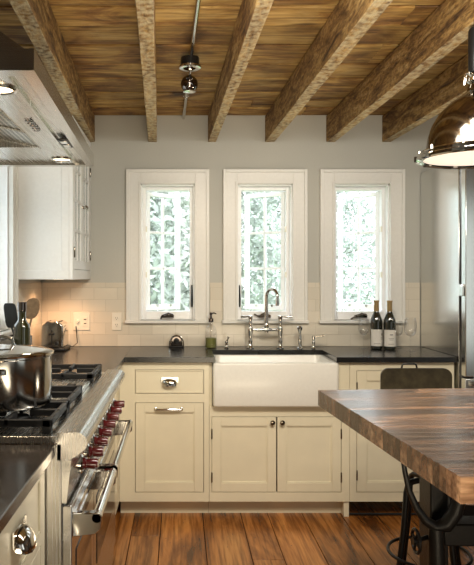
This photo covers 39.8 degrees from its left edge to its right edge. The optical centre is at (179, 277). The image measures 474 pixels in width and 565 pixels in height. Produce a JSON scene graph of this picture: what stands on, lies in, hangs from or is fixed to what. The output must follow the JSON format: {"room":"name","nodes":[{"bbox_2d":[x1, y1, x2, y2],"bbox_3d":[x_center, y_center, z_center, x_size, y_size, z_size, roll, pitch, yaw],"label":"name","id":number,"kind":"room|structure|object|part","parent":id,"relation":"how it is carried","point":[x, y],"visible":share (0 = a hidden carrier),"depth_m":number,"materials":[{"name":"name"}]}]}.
{"room":"kitchen","nodes":[
{"label":"kitchen","id":0,"kind":"room"},
{"bbox_2d":[0,279,40,340],"bbox_3d":[-0.975,0.135,1.075,0.130,2.450,6.350,0,0,0],"label":"wall","id":1,"kind":"structure","parent":0,"point":[20,280],"depth_m":3.89,"materials":[{"name":"paint"}]},
{"bbox_2d":[0,167,18,335],"bbox_3d":[-0.960,-0.215,3.230,0.184,1.014,0.620,0,0,0],"label":"window","id":2,"kind":"structure","parent":1,"relation":"in","point":[9,176],"depth_m":3.44,"materials":[{"name":"paint"}]},
{"bbox_3d":[-0.975,-0.180,3.230,0.131,0.900,0.420,0,0,0],"label":"frame","id":3,"kind":"part","parent":2,"relation":"part of","materials":[{"name":"paint"}]},
{"bbox_3d":[-0.954,0.280,3.230,0.172,0.024,0.620,0,0,0],"label":"sill","id":4,"kind":"part","parent":2,"relation":"part of","materials":[{"name":"paint"}]},
{"bbox_3d":[-0.893,-0.221,3.230,0.034,1.002,0.604,0,0,0],"label":"casing","id":5,"kind":"part","parent":2,"relation":"part of","materials":[{"name":"paint"}]},
{"bbox_2d":[0,283,41,345],"bbox_3d":[-0.905,0.237,3.601,0.008,0.415,1.282,0,0,0],"label":"backsplash","id":6,"kind":"structure","parent":1,"relation":"attached to","point":[27,291],"depth_m":4.03,"materials":[{"name":"tile"}]},
{"bbox_2d":[0,31,93,166],"bbox_3d":[-0.631,-0.724,2.277,0.548,0.440,1.375,0,0,0],"label":"range hood","id":7,"kind":"object","parent":1,"relation":"attached to","point":[38,129],"visible":1,"depth_m":2.12,"materials":[{"name":"metal"}]},
{"bbox_2d":[0,84,16,94],"bbox_3d":[-0.490,-0.511,1.760,0.096,0.010,0.096,0,0,0],"label":"lamp","id":8,"kind":"object","parent":7,"relation":"on","point":[5,89],"depth_m":1.76,"materials":[{"name":"beige"}]},
{"bbox_3d":[-0.725,-0.559,2.160,0.352,0.087,0.291,0,0,0],"label":"filter frame","id":9,"kind":"part","parent":7,"relation":"part of","materials":[{"name":"metal"}]},
{"bbox_3d":[-0.725,-0.559,2.454,0.352,0.087,0.291,0,0,0],"label":"filter frame","id":10,"kind":"part","parent":7,"relation":"part of","materials":[{"name":"metal"}]},
{"bbox_3d":[-0.493,-0.517,2.280,0.103,0.009,1.281,0,0,0],"label":"lamp rail","id":11,"kind":"part","parent":7,"relation":"part of","materials":[{"name":"metal"}]},
{"bbox_3d":[-0.647,-0.565,2.280,0.516,0.085,1.290,0,0,0],"label":"underside panel","id":12,"kind":"part","parent":7,"relation":"part of","materials":[{"name":"metal"}]},
{"bbox_2d":[50,157,72,161],"bbox_3d":[-0.510,-0.511,2.800,0.096,0.010,0.096,0,0,0],"label":"lamp","id":13,"kind":"object","parent":7,"relation":"on","point":[57,159],"depth_m":2.80,"materials":[{"name":"beige"}]},
{"bbox_3d":[-0.433,-0.510,2.460,0.044,0.004,0.150,0,0,0],"label":"switch panel","id":14,"kind":"part","parent":7,"relation":"part of","materials":[{"name":"black plastic"}]},
{"bbox_2d":[18,116,90,278],"bbox_3d":[-0.729,-0.436,3.882,0.358,0.888,0.717,0,0,0],"label":"upper cabinet","id":15,"kind":"object","parent":1,"relation":"attached to","point":[55,202],"visible":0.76,"depth_m":3.53,"materials":[{"name":"paint"}]},
{"bbox_3d":[-0.592,-0.439,3.724,0.019,0.777,0.313,0,0,0],"label":"door","id":16,"kind":"part","parent":15,"relation":"part of","materials":[{"name":"paint"}]},
{"bbox_3d":[-0.592,-0.436,3.882,0.019,0.888,0.717,0,0,0],"label":"frame","id":17,"kind":"part","parent":15,"relation":"part of","materials":[{"name":"paint"}]},
{"bbox_3d":[-0.592,-0.439,4.040,0.019,0.777,0.313,0,0,0],"label":"door","id":18,"kind":"part","parent":15,"relation":"part of","materials":[{"name":"paint"}]},
{"bbox_2d":[0,0,467,114],"bbox_3d":[1.169,-1.075,1.075,4.257,0.030,6.334,0,0,0],"label":"ceiling","id":19,"kind":"structure","parent":0,"point":[101,37],"depth_m":3.01,"materials":[{"name":"brown wood"}]},
{"bbox_2d":[9,0,94,141],"bbox_3d":[-0.488,-0.973,1.075,0.064,0.172,6.350,0,0,-2],"label":"ceiling beam","id":20,"kind":"structure","parent":19,"relation":"attached to","point":[37,17],"depth_m":2.72,"materials":[{"name":"brown wood"}]},
{"bbox_2d":[135,0,156,141],"bbox_3d":[-0.082,-0.973,1.075,0.064,0.173,6.350,0,0,-2],"label":"ceiling beam","id":21,"kind":"structure","parent":19,"relation":"attached to","point":[145,9],"depth_m":2.65,"materials":[{"name":"brown wood"}]},
{"bbox_2d":[182,0,200,119],"bbox_3d":[0.073,-1.046,2.274,0.036,0.026,3.949,0,0,-1],"label":"conduit","id":22,"kind":"object","parent":19,"relation":"attached to","point":[197,2],"visible":0.76,"depth_m":2.79,"materials":[{"name":"silver metal"}]},
{"bbox_2d":[179,55,200,93],"bbox_3d":[0.047,-0.966,3.098,0.104,0.142,0.173,0,0,0],"label":"ceiling spotlight","id":23,"kind":"object","parent":22,"relation":"hanging from","point":[189,63],"visible":1,"depth_m":3.08,"materials":[{"name":"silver metal"}]},
{"bbox_2d":[208,0,273,141],"bbox_3d":[0.306,-0.973,1.075,0.059,0.172,6.350,0,0,-2],"label":"ceiling beam","id":24,"kind":"structure","parent":19,"relation":"attached to","point":[252,15],"depth_m":2.73,"materials":[{"name":"brown wood"}]},
{"bbox_2d":[265,0,392,141],"bbox_3d":[0.685,-0.973,1.075,0.066,0.172,6.350,0,0,-2],"label":"ceiling beam","id":25,"kind":"structure","parent":19,"relation":"attached to","point":[350,20],"depth_m":2.76,"materials":[{"name":"brown wood"}]},
{"bbox_2d":[326,0,473,141],"bbox_3d":[1.082,-0.973,1.075,0.066,0.172,6.350,0,0,-2],"label":"ceiling beam","id":26,"kind":"structure","parent":19,"relation":"attached to","point":[448,26],"depth_m":2.87,"materials":[{"name":"brown wood"}]},
{"bbox_2d":[382,54,469,141],"bbox_3d":[1.448,-0.973,1.075,0.065,0.172,6.350,0,0,-2],"label":"ceiling beam","id":27,"kind":"structure","parent":19,"relation":"attached to","point":[431,99],"depth_m":3.55,"materials":[{"name":"brown wood"}]},
{"bbox_2d":[414,27,473,168],"bbox_3d":[1.042,-0.737,2.280,0.406,0.646,0.416,0,0,0],"label":"pendant lamp","id":28,"kind":"object","parent":19,"relation":"hanging from","point":[450,140],"visible":1,"depth_m":2.22,"materials":[{"name":"silver metal"}]},
{"bbox_3d":[1.042,-0.890,2.280,0.110,0.340,0.110,0,0,0],"label":"stem","id":29,"kind":"part","parent":28,"relation":"part of","materials":[{"name":"black metal"}]},
{"bbox_2d":[41,115,437,346],"bbox_3d":[1.180,0.135,4.315,4.440,2.450,0.130,0,0,0],"label":"wall","id":30,"kind":"structure","parent":0,"point":[121,143],"depth_m":4.25,"materials":[{"name":"paint"}]},
{"bbox_2d":[73,313,89,329],"bbox_3d":[-0.642,0.283,4.231,0.108,0.114,0.021,0,0,0],"label":"switch","id":31,"kind":"object","parent":30,"relation":"attached to","point":[81,321],"visible":1,"depth_m":4.24,"materials":[{"name":"white plastic"}]},
{"bbox_2d":[83,316,86,325],"bbox_3d":[-0.618,0.283,4.234,0.028,0.066,0.002,0,0,0],"label":"socket","id":32,"kind":"object","parent":31,"relation":"attached to","point":[84,317],"depth_m":4.23,"materials":[{"name":"white plastic"}]},
{"bbox_2d":[112,313,120,329],"bbox_3d":[-0.414,0.283,4.237,0.062,0.114,0.009,0,0,0],"label":"outlet","id":33,"kind":"object","parent":30,"relation":"attached to","point":[116,317],"visible":1,"depth_m":4.24,"materials":[{"name":"white plastic"}]},
{"bbox_2d":[125,169,210,322],"bbox_3d":[-0.080,-0.206,4.384,0.556,1.001,0.352,0,0,0],"label":"window","id":34,"kind":"structure","parent":30,"relation":"in","point":[141,184],"depth_m":4.23,"materials":[{"name":"paint"}]},
{"bbox_3d":[-0.119,-0.180,4.459,0.284,0.795,0.034,0,0,-38],"label":"sash","id":35,"kind":"part","parent":34,"relation":"part of","materials":[{"name":"paint"}]},
{"bbox_3d":[-0.080,0.282,4.294,0.556,0.024,0.172,0,0,0],"label":"sill","id":36,"kind":"part","parent":34,"relation":"part of","materials":[{"name":"paint"}]},
{"bbox_3d":[-0.080,-0.172,4.314,0.356,0.887,0.131,0,0,0],"label":"frame","id":37,"kind":"part","parent":34,"relation":"part of","materials":[{"name":"paint"}]},
{"bbox_2d":[42,283,419,345],"bbox_3d":[0.332,0.237,4.246,2.466,0.415,0.008,0,0,0],"label":"backsplash","id":38,"kind":"structure","parent":30,"relation":"attached to","point":[60,301],"depth_m":4.24,"materials":[{"name":"tile"}]},
{"bbox_2d":[222,169,308,322],"bbox_3d":[0.554,-0.206,4.370,0.564,1.001,0.325,0,0,0],"label":"window","id":39,"kind":"structure","parent":30,"relation":"in","point":[291,185],"depth_m":4.23,"materials":[{"name":"paint"}]},
{"bbox_3d":[0.554,-0.172,4.314,0.364,0.887,0.131,0,0,0],"label":"frame","id":40,"kind":"part","parent":39,"relation":"part of","materials":[{"name":"paint"}]},
{"bbox_3d":[0.582,-0.180,4.446,0.291,0.795,0.034,0,0,30],"label":"sash","id":41,"kind":"part","parent":39,"relation":"part of","materials":[{"name":"paint"}]},
{"bbox_3d":[0.554,0.282,4.294,0.564,0.024,0.172,0,0,0],"label":"sill","id":42,"kind":"part","parent":39,"relation":"part of","materials":[{"name":"paint"}]},
{"bbox_2d":[318,169,406,322],"bbox_3d":[1.187,-0.206,4.387,0.567,1.001,0.358,0,0,0],"label":"window","id":43,"kind":"structure","parent":30,"relation":"in","point":[387,186],"depth_m":4.23,"materials":[{"name":"paint"}]},
{"bbox_3d":[1.228,-0.180,4.463,0.295,0.795,0.034,0,0,38],"label":"sash","id":44,"kind":"part","parent":43,"relation":"part of","materials":[{"name":"paint"}]},
{"bbox_3d":[1.187,-0.172,4.314,0.367,0.887,0.131,0,0,0],"label":"frame","id":45,"kind":"part","parent":43,"relation":"part of","materials":[{"name":"paint"}]},
{"bbox_3d":[1.187,0.282,4.294,0.567,0.024,0.172,0,0,0],"label":"sill","id":46,"kind":"part","parent":43,"relation":"part of","materials":[{"name":"paint"}]},
{"bbox_2d":[112,501,473,564],"bbox_3d":[1.238,1.375,1.085,4.331,0.030,6.367,0,0,0],"label":"floor","id":47,"kind":"structure","parent":0,"point":[225,541],"depth_m":3.41,"materials":[{"name":"brown wood"}]},
{"bbox_2d":[0,471,44,564],"bbox_3d":[-0.615,0.919,1.174,0.581,0.882,1.108,0,0,0],"label":"base cabinet","id":48,"kind":"object","parent":47,"relation":"on","point":[22,540],"visible":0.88,"depth_m":1.49,"materials":[{"name":"paint"}]},
{"bbox_3d":[-0.342,0.578,1.455,0.036,0.057,0.112,0,0,0],"label":"bin pull","id":49,"kind":"part","parent":48,"relation":"part of","materials":[{"name":"silver metal"}]},
{"bbox_2d":[0,445,54,532],"bbox_3d":[-0.619,0.461,1.169,0.572,0.030,1.138,0,0,0],"label":"countertop","id":50,"kind":"structure","parent":48,"relation":"on","point":[21,466],"depth_m":1.51,"materials":[{"name":"stone"}]},
{"bbox_3d":[-0.369,0.874,1.174,0.019,0.791,1.108,0,0,0],"label":"frame","id":51,"kind":"part","parent":48,"relation":"part of","materials":[{"name":"paint"}]},
{"bbox_3d":[-0.369,0.815,1.435,0.019,0.244,0.484,0,0,0],"label":"drawer","id":52,"kind":"part","parent":48,"relation":"part of","materials":[{"name":"paint"}]},
{"bbox_2d":[0,364,132,564],"bbox_3d":[-0.559,0.855,2.348,0.693,1.010,1.205,0,0,0],"label":"range","id":53,"kind":"object","parent":47,"relation":"on","point":[81,417],"visible":0.77,"depth_m":1.94,"materials":[{"name":"metal"}]},
{"bbox_3d":[-0.475,0.414,1.910,0.110,0.023,0.110,0,0,0],"label":"burner","id":54,"kind":"part","parent":53,"relation":"part of","materials":[{"name":"metal"}]},
{"bbox_2d":[0,335,53,411],"bbox_3d":[-0.548,0.279,1.989,0.317,0.211,0.319,0,0,43],"label":"stock pot","id":55,"kind":"object","parent":53,"relation":"on","point":[25,370],"visible":1,"depth_m":1.88,"materials":[{"name":"metal"}]},
{"bbox_3d":[-0.550,0.269,1.825,0.118,0.012,0.061,0,0,0],"label":"handle","id":56,"kind":"part","parent":55,"relation":"part of","materials":[{"name":"silver metal"}]},
{"bbox_3d":[-0.545,0.191,1.990,0.082,0.035,0.011,0,0,0],"label":"lid handle","id":57,"kind":"part","parent":55,"relation":"part of","materials":[{"name":"silver metal"}]},
{"bbox_3d":[-0.545,0.218,1.990,0.314,0.026,0.314,0,0,0],"label":"lid","id":58,"kind":"part","parent":55,"relation":"part of","materials":[{"name":"silver metal"}]},
{"bbox_2d":[0,372,104,443],"bbox_3d":[-0.618,0.435,2.348,0.575,0.019,1.205,0,0,0],"label":"cooktop","id":59,"kind":"object","parent":53,"relation":"in","point":[54,435],"depth_m":1.87,"materials":[{"name":"metal"}]},
{"bbox_3d":[-0.305,0.902,1.976,0.026,0.575,0.445,0,0,0],"label":"oven door","id":60,"kind":"part","parent":53,"relation":"part of","materials":[{"name":"metal"}]},
{"bbox_3d":[-0.288,0.676,1.976,0.009,0.077,0.405,0,0,0],"label":"vent trim","id":61,"kind":"part","parent":53,"relation":"part of","materials":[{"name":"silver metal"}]},
{"bbox_3d":[-0.305,0.547,2.348,0.026,0.115,1.205,0,0,0],"label":"control panel","id":62,"kind":"part","parent":53,"relation":"part of","materials":[{"name":"metal"}]},
{"bbox_3d":[-0.271,0.555,1.945,0.053,0.036,0.036,0,0,0],"label":"knob","id":63,"kind":"part","parent":53,"relation":"part of","materials":[{"name":"red plastic"}]},
{"bbox_3d":[-0.271,0.555,2.076,0.053,0.036,0.036,0,0,0],"label":"knob","id":64,"kind":"part","parent":53,"relation":"part of","materials":[{"name":"red plastic"}]},
{"bbox_3d":[-0.271,0.555,2.207,0.053,0.036,0.036,0,0,0],"label":"knob","id":65,"kind":"part","parent":53,"relation":"part of","materials":[{"name":"red plastic"}]},
{"bbox_3d":[-0.305,0.902,2.574,0.026,0.575,0.736,0,0,0],"label":"oven door","id":66,"kind":"part","parent":53,"relation":"part of","materials":[{"name":"metal"}]},
{"bbox_3d":[-0.226,0.652,1.976,0.027,0.027,0.421,0,0,0],"label":"handle","id":67,"kind":"part","parent":53,"relation":"part of","materials":[{"name":"silver metal"}]},
{"bbox_3d":[-0.271,0.555,2.338,0.053,0.036,0.036,0,0,0],"label":"knob","id":68,"kind":"part","parent":53,"relation":"part of","materials":[{"name":"red plastic"}]},
{"bbox_3d":[-0.288,0.676,2.574,0.009,0.077,0.696,0,0,0],"label":"vent trim","id":69,"kind":"part","parent":53,"relation":"part of","materials":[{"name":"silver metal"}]},
{"bbox_3d":[-0.271,0.555,2.469,0.053,0.036,0.036,0,0,0],"label":"knob","id":70,"kind":"part","parent":53,"relation":"part of","materials":[{"name":"red plastic"}]},
{"bbox_3d":[-0.309,1.230,2.348,0.018,0.070,1.185,0,0,0],"label":"kick panel","id":71,"kind":"part","parent":53,"relation":"part of","materials":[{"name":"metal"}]},
{"bbox_3d":[-0.271,0.555,2.600,0.053,0.036,0.036,0,0,0],"label":"knob","id":72,"kind":"part","parent":53,"relation":"part of","materials":[{"name":"red plastic"}]},
{"bbox_3d":[-0.271,0.555,2.731,0.053,0.036,0.036,0,0,0],"label":"knob","id":73,"kind":"part","parent":53,"relation":"part of","materials":[{"name":"red plastic"}]},
{"bbox_3d":[-0.271,0.555,2.862,0.053,0.036,0.036,0,0,0],"label":"knob","id":74,"kind":"part","parent":53,"relation":"part of","materials":[{"name":"red plastic"}]},
{"bbox_3d":[-0.226,0.652,2.574,0.027,0.027,0.712,0,0,0],"label":"handle","id":75,"kind":"part","parent":53,"relation":"part of","materials":[{"name":"silver metal"}]},
{"bbox_2d":[114,389,118,514],"bbox_3d":[-0.625,0.919,3.331,0.560,0.882,0.738,0,0,0],"label":"base cabinet","id":76,"kind":"object","parent":47,"relation":"on","point":[116,397],"visible":0.1,"depth_m":3.54,"materials":[{"name":"paint"}]},
{"bbox_2d":[119,362,208,512],"bbox_3d":[-0.089,0.919,3.946,0.509,0.882,0.578,0,0,0],"label":"base cabinet","id":77,"kind":"object","parent":47,"relation":"on","point":[164,464],"visible":0.97,"depth_m":3.69,"materials":[{"name":"paint"}]},
{"bbox_3d":[-0.065,0.744,3.674,0.166,0.019,0.032,0,0,0],"label":"handle","id":78,"kind":"part","parent":77,"relation":"part of","materials":[{"name":"silver metal"}]},
{"bbox_3d":[-0.060,0.588,3.700,0.386,0.130,0.019,0,0,0],"label":"drawer","id":79,"kind":"part","parent":77,"relation":"part of","materials":[{"name":"paint"}]},
{"bbox_3d":[-0.060,0.589,3.675,0.097,0.050,0.030,0,0,0],"label":"bin pull","id":80,"kind":"part","parent":77,"relation":"part of","materials":[{"name":"silver metal"}]},
{"bbox_3d":[-0.060,0.962,3.700,0.386,0.504,0.019,0,0,0],"label":"door","id":81,"kind":"part","parent":77,"relation":"part of","materials":[{"name":"paint"}]},
{"bbox_2d":[209,363,348,516],"bbox_3d":[0.565,0.919,3.946,0.795,0.882,0.577,0,0,0],"label":"base cabinet","id":82,"kind":"object","parent":47,"relation":"on","point":[262,459],"visible":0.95,"depth_m":3.69,"materials":[{"name":"paint"}]},
{"bbox_3d":[0.364,1.002,3.700,0.364,0.424,0.019,0,0,0],"label":"door","id":83,"kind":"part","parent":82,"relation":"part of","materials":[{"name":"paint"}]},
{"bbox_3d":[0.565,0.999,3.700,0.795,0.541,0.019,0,0,0],"label":"frame","id":84,"kind":"part","parent":82,"relation":"part of","materials":[{"name":"paint"}]},
{"bbox_3d":[0.734,1.002,3.700,0.361,0.424,0.019,0,0,0],"label":"door","id":85,"kind":"part","parent":82,"relation":"part of","materials":[{"name":"paint"}]},
{"bbox_2d":[349,513,415,514],"bbox_3d":[1.258,1.347,3.715,0.584,0.014,0.013,0,0,0],"label":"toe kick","id":86,"kind":"object","parent":47,"relation":"on","point":[349,513],"visible":0.6,"depth_m":3.71,"materials":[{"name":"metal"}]},
{"bbox_2d":[318,388,473,564],"bbox_3d":[1.155,0.900,2.035,1.150,0.920,1.120,0,0,-4],"label":"kitchen island","id":87,"kind":"object","parent":47,"relation":"on","point":[430,432],"visible":1,"depth_m":1.95,"materials":[{"name":"wood"}]},
{"bbox_3d":[0.771,0.856,1.950,0.052,0.220,0.052,0,0,-4],"label":"fork post","id":88,"kind":"part","parent":87,"relation":"part of","materials":[{"name":"metal"}]},
{"bbox_2d":[349,363,453,501],"bbox_3d":[1.260,0.919,3.946,0.592,0.882,0.577,0,0,0],"label":"base cabinet","id":89,"kind":"object","parent":47,"relation":"on","point":[375,475],"visible":0.36,"depth_m":3.69,"materials":[{"name":"paint"}]},
{"bbox_2d":[52,346,456,371],"bbox_3d":[0.329,0.461,3.596,2.467,0.030,1.283,0,0,0],"label":"countertop","id":90,"kind":"structure","parent":89,"relation":"on","point":[110,357],"depth_m":3.79,"materials":[{"name":"black stone"}]},
{"bbox_2d":[8,334,31,344],"bbox_3d":[-0.810,0.368,3.300,0.122,0.155,0.122,0,0,0],"label":"utensil crock","id":91,"kind":"object","parent":90,"relation":"on","point":[30,334],"visible":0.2,"depth_m":3.28,"materials":[{"name":"silver metal"}]},
{"bbox_2d":[4,303,17,335],"bbox_3d":[-0.852,0.281,3.288,0.082,0.308,0.016,0,0,0],"label":"spatula","id":92,"kind":"object","parent":91,"relation":"in","point":[10,310],"visible":0.73,"depth_m":3.29,"materials":[{"name":"plastic"}]},
{"bbox_2d":[26,298,39,325],"bbox_3d":[-0.759,0.268,3.291,0.100,0.334,0.021,0,0,11],"label":"wooden spoon","id":93,"kind":"object","parent":91,"relation":"in","point":[33,304],"visible":0.66,"depth_m":3.28,"materials":[{"name":"brown wood"}]},
{"bbox_2d":[14,302,29,344],"bbox_3d":[-0.758,0.280,3.120,0.078,0.331,0.078,0,0,0],"label":"oil bottle","id":94,"kind":"object","parent":90,"relation":"on","point":[21,327],"visible":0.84,"depth_m":3.10,"materials":[{"name":"green glass"}]},
{"bbox_2d":[41,320,77,350],"bbox_3d":[-0.758,0.355,4.079,0.205,0.182,0.308,0,0,0],"label":"toaster","id":95,"kind":"object","parent":90,"relation":"on","point":[54,333],"visible":0.93,"depth_m":3.94,"materials":[{"name":"silver metal"}]},
{"bbox_2d":[169,334,183,347],"bbox_3d":[-0.022,0.404,4.176,0.100,0.082,0.068,0,0,0],"label":"speaker","id":96,"kind":"object","parent":90,"relation":"on","point":[176,340],"visible":1,"depth_m":4.15},
{"bbox_2d":[206,312,215,347],"bbox_3d":[0.197,0.332,4.140,0.076,0.228,0.076,0,0,0],"label":"soap dispenser","id":97,"kind":"object","parent":90,"relation":"on","point":[210,341],"visible":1,"depth_m":4.11,"materials":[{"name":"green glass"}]},
{"bbox_2d":[224,336,228,348],"bbox_3d":[0.297,0.407,4.120,0.034,0.077,0.030,0,0,0],"label":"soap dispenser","id":98,"kind":"object","parent":90,"relation":"on","point":[226,341],"visible":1,"depth_m":4.11,"materials":[{"name":"silver metal"}]},
{"bbox_2d":[241,288,291,348],"bbox_3d":[0.547,0.252,4.083,0.328,0.386,0.123,0,0,0],"label":"bridge faucet","id":99,"kind":"object","parent":90,"relation":"on","point":[266,328],"visible":1,"depth_m":4.11,"materials":[{"name":"silver metal"}]},
{"bbox_3d":[0.577,0.203,4.077,0.025,0.286,0.128,0,0,-33],"label":"spout","id":100,"kind":"part","parent":99,"relation":"part of","materials":[{"name":"silver metal"}]},
{"bbox_2d":[212,355,338,406],"bbox_3d":[0.539,0.600,3.842,0.706,0.248,0.415,0,0,0],"label":"farmhouse sink","id":101,"kind":"object","parent":90,"relation":"in","point":[237,380],"visible":0.83,"depth_m":3.63,"materials":[{"name":"white ceramic"}]},
{"bbox_2d":[297,326,302,348],"bbox_3d":[0.756,0.374,4.096,0.042,0.143,0.049,0,0,0],"label":"sprayer","id":102,"kind":"object","parent":90,"relation":"on","point":[299,328],"visible":1,"depth_m":4.09,"materials":[{"name":"silver metal"}]},
{"bbox_2d":[311,335,323,348],"bbox_3d":[0.868,0.401,4.100,0.081,0.089,0.030,0,0,0],"label":"tap","id":103,"kind":"object","parent":90,"relation":"on","point":[313,336],"visible":1,"depth_m":4.09,"materials":[{"name":"silver metal"}]},
{"bbox_2d":[370,300,382,348],"bbox_3d":[1.233,0.292,4.079,0.073,0.306,0.074,0,0,0],"label":"wine bottle","id":104,"kind":"object","parent":90,"relation":"on","point":[376,331],"visible":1,"depth_m":4.05,"materials":[{"name":"black glass"}]},
{"bbox_2d":[383,300,395,349],"bbox_3d":[1.306,0.292,4.049,0.073,0.306,0.074,0,0,0],"label":"wine bottle","id":105,"kind":"object","parent":90,"relation":"on","point":[389,325],"visible":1,"depth_m":4.02,"materials":[{"name":"black glass"}]},
{"bbox_3d":[1.260,0.871,3.700,0.511,0.686,0.019,0,0,0],"label":"door","id":106,"kind":"part","parent":89,"relation":"part of","materials":[{"name":"paint"}]},
{"bbox_2d":[380,363,472,564],"bbox_3d":[1.060,0.872,2.776,0.353,0.973,0.366,0,0,0],"label":"counter stool","id":107,"kind":"object","parent":47,"relation":"on","point":[390,378],"visible":0.34,"depth_m":2.92,"materials":[{"name":"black metal"}]},
{"bbox_3d":[0.963,1.102,2.735,0.169,0.514,0.025,0,0,-20],"label":"leg","id":108,"kind":"part","parent":107,"relation":"part of","materials":[{"name":"black metal"}]},
{"bbox_3d":[1.042,0.399,2.955,0.079,0.027,0.009,0,0,0],"label":"grab handle","id":109,"kind":"part","parent":107,"relation":"part of","materials":[{"name":"metal"}]},
{"bbox_3d":[1.025,1.102,2.867,0.025,0.514,0.169,0,0,-20],"label":"leg","id":110,"kind":"part","parent":107,"relation":"part of","materials":[{"name":"black metal"}]},
{"bbox_3d":[1.063,0.511,2.930,0.321,0.208,0.022,0,0,0],"label":"backrest","id":111,"kind":"part","parent":107,"relation":"part of","materials":[{"name":"brown metal"}]},
{"bbox_3d":[1.095,1.102,2.673,0.025,0.514,0.169,0,0,-20],"label":"leg","id":112,"kind":"part","parent":107,"relation":"part of","materials":[{"name":"black metal"}]},
{"bbox_3d":[1.157,1.102,2.805,0.169,0.514,0.025,0,0,-20],"label":"leg","id":113,"kind":"part","parent":107,"relation":"part of","materials":[{"name":"black metal"}]},
{"bbox_2d":[421,168,473,515],"bbox_3d":[2.027,0.338,3.878,0.925,2.045,0.724,0,0,0],"label":"refrigerator","id":114,"kind":"object","parent":47,"relation":"on","point":[447,195],"visible":0.62,"depth_m":3.78,"materials":[{"name":"metal"}]},
{"bbox_3d":[2.031,0.898,3.612,0.913,0.684,0.055,0,0,0],"label":"freezer drawer","id":115,"kind":"part","parent":114,"relation":"part of","materials":[{"name":"metal"}]},
{"bbox_3d":[2.031,-0.067,3.612,0.913,1.226,0.055,0,0,0],"label":"door","id":116,"kind":"part","parent":114,"relation":"part of","materials":[{"name":"metal"}]},
{"label":"outside","id":117,"kind":"structure","parent":0,"visible":0},
{"bbox_3d":[2.000,2.085,22.300,32.000,0.050,35.400,0,0,0],"label":"lawn","id":118,"kind":"structure","parent":117,"visible":0},
{"bbox_2d":[147,191,189,310],"bbox_3d":[-0.750,-0.443,9.481,2.620,5.238,2.645,0,0,29],"label":"tree","id":119,"kind":"object","parent":118,"relation":"on","point":[169,204],"visible":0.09,"depth_m":8.84,"materials":[{"name":"green plant"}]},
{"bbox_2d":[151,192,283,310],"bbox_3d":[0.791,-0.272,12.502,3.231,4.871,3.068,0,0,0],"label":"tree","id":120,"kind":"object","parent":118,"relation":"on","point":[273,253],"visible":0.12,"depth_m":11.79,"materials":[{"name":"green plant"}]},
{"bbox_2d":[241,192,374,310],"bbox_3d":[3.493,-1.052,17.018,4.184,6.382,4.111,0,0,0],"label":"tree","id":121,"kind":"object","parent":118,"relation":"on","point":[352,295],"visible":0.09,"depth_m":16.19,"materials":[{"name":"green plant"}]}
]}

